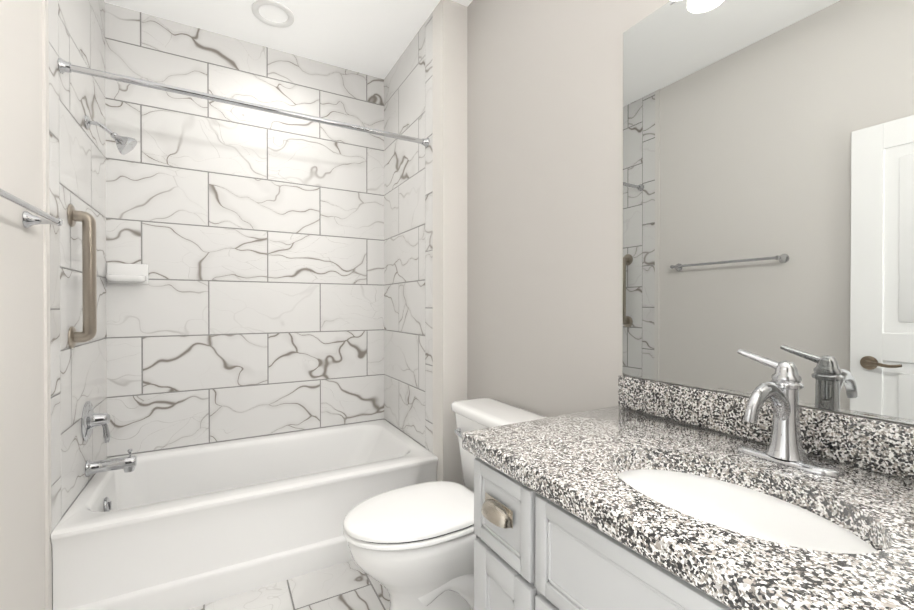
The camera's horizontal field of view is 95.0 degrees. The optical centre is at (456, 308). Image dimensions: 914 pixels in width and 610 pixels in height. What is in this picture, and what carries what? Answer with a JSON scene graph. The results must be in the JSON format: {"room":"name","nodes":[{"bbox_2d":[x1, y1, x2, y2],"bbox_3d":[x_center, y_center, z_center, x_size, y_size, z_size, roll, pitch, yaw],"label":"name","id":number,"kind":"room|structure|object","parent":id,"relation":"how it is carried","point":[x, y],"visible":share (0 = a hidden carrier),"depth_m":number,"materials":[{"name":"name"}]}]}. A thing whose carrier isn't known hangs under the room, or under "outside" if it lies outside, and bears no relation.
{"room":"bathroom","nodes":[
{"label":"bathroom","id":0,"kind":"room"},
{"bbox_2d":[0,0,51,609],"bbox_3d":[-0.818,-0.186,0.288,0.108,2.740,4.440,0,0,-29],"label":"wall","id":1,"kind":"structure","parent":0,"point":[25,493],"depth_m":1.28,"materials":[{"name":"white paint"}]},
{"bbox_2d":[0,188,62,227],"bbox_3d":[-1.136,-0.271,1.038,0.087,0.052,0.672,0,0,-29],"label":"towel bar","id":2,"kind":"object","parent":1,"relation":"attached to","point":[29,219],"visible":1,"depth_m":1.25,"materials":[{"name":"silver metal"}]},
{"bbox_2d":[48,0,106,609],"bbox_3d":[-1.612,-0.196,1.804,0.008,2.740,0.820,0,0,-29],"label":"wall tile","id":3,"kind":"structure","parent":1,"relation":"attached to","point":[77,152],"depth_m":1.69,"materials":[{"name":"tile"}]},
{"bbox_2d":[67,204,96,348],"bbox_3d":[-1.486,-0.125,1.668,0.077,0.568,0.088,0,0,-29],"label":"grab bar","id":4,"kind":"object","parent":3,"relation":"attached to","point":[89,283],"visible":1,"depth_m":1.66,"materials":[{"name":"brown metal"}]},
{"bbox_2d":[81,401,109,442],"bbox_3d":[-1.587,0.503,1.856,0.081,0.191,0.172,0,0,-29],"label":"tub valve","id":5,"kind":"object","parent":3,"relation":"attached to","point":[91,419],"visible":1,"depth_m":1.83,"materials":[{"name":"silver metal"}]},
{"bbox_2d":[85,115,136,154],"bbox_3d":[-1.554,-0.776,1.889,0.179,0.149,0.092,0,0,-29],"label":"shower head","id":6,"kind":"object","parent":3,"relation":"attached to","point":[125,145],"visible":1,"depth_m":1.88},
{"bbox_2d":[85,449,136,476],"bbox_3d":[-1.546,0.692,1.880,0.175,0.100,0.072,0,0,-29],"label":"tub spout","id":7,"kind":"object","parent":3,"relation":"attached to","point":[126,464],"visible":1,"depth_m":1.86,"materials":[{"name":"silver metal"}]},
{"bbox_2d":[104,0,472,78],"bbox_3d":[-0.061,-1.609,0.704,1.845,0.100,4.440,0,0,-29],"label":"ceiling","id":8,"kind":"structure","parent":0,"point":[373,38],"depth_m":2.31,"materials":[{"name":"white paint"}]},
{"bbox_2d":[251,0,293,27],"bbox_3d":[-0.978,-1.591,2.231,0.210,0.065,0.210,0,0,-29],"label":"recessed light","id":9,"kind":"object","parent":8,"relation":"in","point":[258,4],"visible":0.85,"depth_m":2.21,"materials":[{"name":"white paint"}]},
{"bbox_2d":[188,560,389,609],"bbox_3d":[-0.061,1.231,0.722,1.845,0.100,4.440,0,0,-29],"label":"floor","id":10,"kind":"structure","parent":0,"point":[351,585],"depth_m":1.72,"materials":[{"name":"tile"}]},
{"bbox_2d":[50,419,437,609],"bbox_3d":[-0.950,0.972,2.166,1.492,0.400,0.831,0,0,-29],"label":"bathtub","id":11,"kind":"object","parent":10,"relation":"on","point":[186,528],"visible":0.83,"depth_m":1.81,"materials":[{"name":"white ceramic"}]},
{"bbox_2d":[343,397,547,609],"bbox_3d":[-0.059,0.798,1.615,0.747,0.757,0.476,0,0,-29],"label":"toilet","id":12,"kind":"object","parent":10,"relation":"on","point":[411,547],"visible":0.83,"depth_m":1.47,"materials":[{"name":"white ceramic"}]},
{"bbox_2d":[474,457,732,609],"bbox_3d":[0.521,0.771,0.747,0.601,0.820,1.031,0,0,-29],"label":"bathroom vanity","id":13,"kind":"object","parent":10,"relation":"on","point":[533,550],"visible":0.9,"depth_m":0.81,"materials":[{"name":"grey paint"}]},
{"bbox_2d":[462,375,913,609],"bbox_3d":[0.523,0.289,0.753,0.588,0.143,1.048,0,0,-29],"label":"countertop","id":14,"kind":"structure","parent":13,"relation":"on","point":[575,464],"depth_m":0.77,"materials":[{"name":"stone"}]},
{"bbox_2d":[617,469,877,553],"bbox_3d":[0.469,0.424,0.739,0.356,0.125,0.476,0,0,-29],"label":"undermount sink","id":15,"kind":"object","parent":14,"relation":"in","point":[740,509],"visible":0.25,"depth_m":0.84,"materials":[{"name":"white ceramic"}]},
{"bbox_2d":[736,349,844,476],"bbox_3d":[0.629,0.203,0.837,0.188,0.223,0.184,0,0,-29],"label":"faucet","id":16,"kind":"object","parent":14,"relation":"on","point":[781,388],"visible":1,"depth_m":0.84,"materials":[{"name":"silver metal"}]},
{"bbox_2d":[433,0,466,486],"bbox_3d":[-0.226,-0.200,2.541,0.143,2.740,0.890,0,0,-29],"label":"wall jog","id":17,"kind":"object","parent":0,"point":[449,202],"visible":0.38,"depth_m":2.15,"materials":[{"name":"white paint"}]},
{"bbox_2d":[384,12,432,452],"bbox_3d":[-0.314,-0.200,2.561,0.008,2.740,0.770,0,0,-29],"label":"wall tile","id":18,"kind":"structure","parent":17,"relation":"attached to","point":[408,265],"depth_m":2.49,"materials":[{"name":"tile"}]},
{"bbox_2d":[58,58,428,147],"bbox_3d":[-0.810,-0.896,1.911,1.498,0.052,0.052,0,0,-29],"label":"shower rod","id":19,"kind":"object","parent":18,"relation":"attached to","point":[65,66],"visible":1,"depth_m":1.79,"materials":[{"name":"silver metal"}]},
{"bbox_2d":[467,0,913,491],"bbox_3d":[0.700,-0.192,1.140,0.100,2.740,4.440,0,0,-29],"label":"wall","id":20,"kind":"structure","parent":0,"point":[545,208],"depth_m":1.65,"materials":[{"name":"grey paint"}]},
{"bbox_2d":[622,0,913,424],"bbox_3d":[0.779,-0.332,0.887,0.008,1.092,1.022,0,0,-29],"label":"mirror","id":21,"kind":"object","parent":20,"relation":"attached to","point":[768,178],"visible":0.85,"depth_m":0.97,"materials":[{"name":"clear glass"}]},
{"bbox_3d":[-1.123,-0.201,2.605,1.845,2.740,0.100,0,0,-29],"label":"wall","id":22,"kind":"structure","parent":0,"visible":0},
{"bbox_2d":[105,3,383,457],"bbox_3d":[-1.156,-0.200,2.525,1.494,2.740,0.008,0,0,-29],"label":"wall tile","id":23,"kind":"structure","parent":22,"relation":"attached to","point":[253,239],"depth_m":2.45,"materials":[{"name":"tile"}]},
{"bbox_2d":[105,263,148,283],"bbox_3d":[-1.704,-0.180,2.162,0.173,0.105,0.088,0,0,-29],"label":"soap dish","id":24,"kind":"object","parent":23,"relation":"attached to","point":[119,273],"visible":1,"depth_m":2.17,"materials":[{"name":"white ceramic"}]}
]}

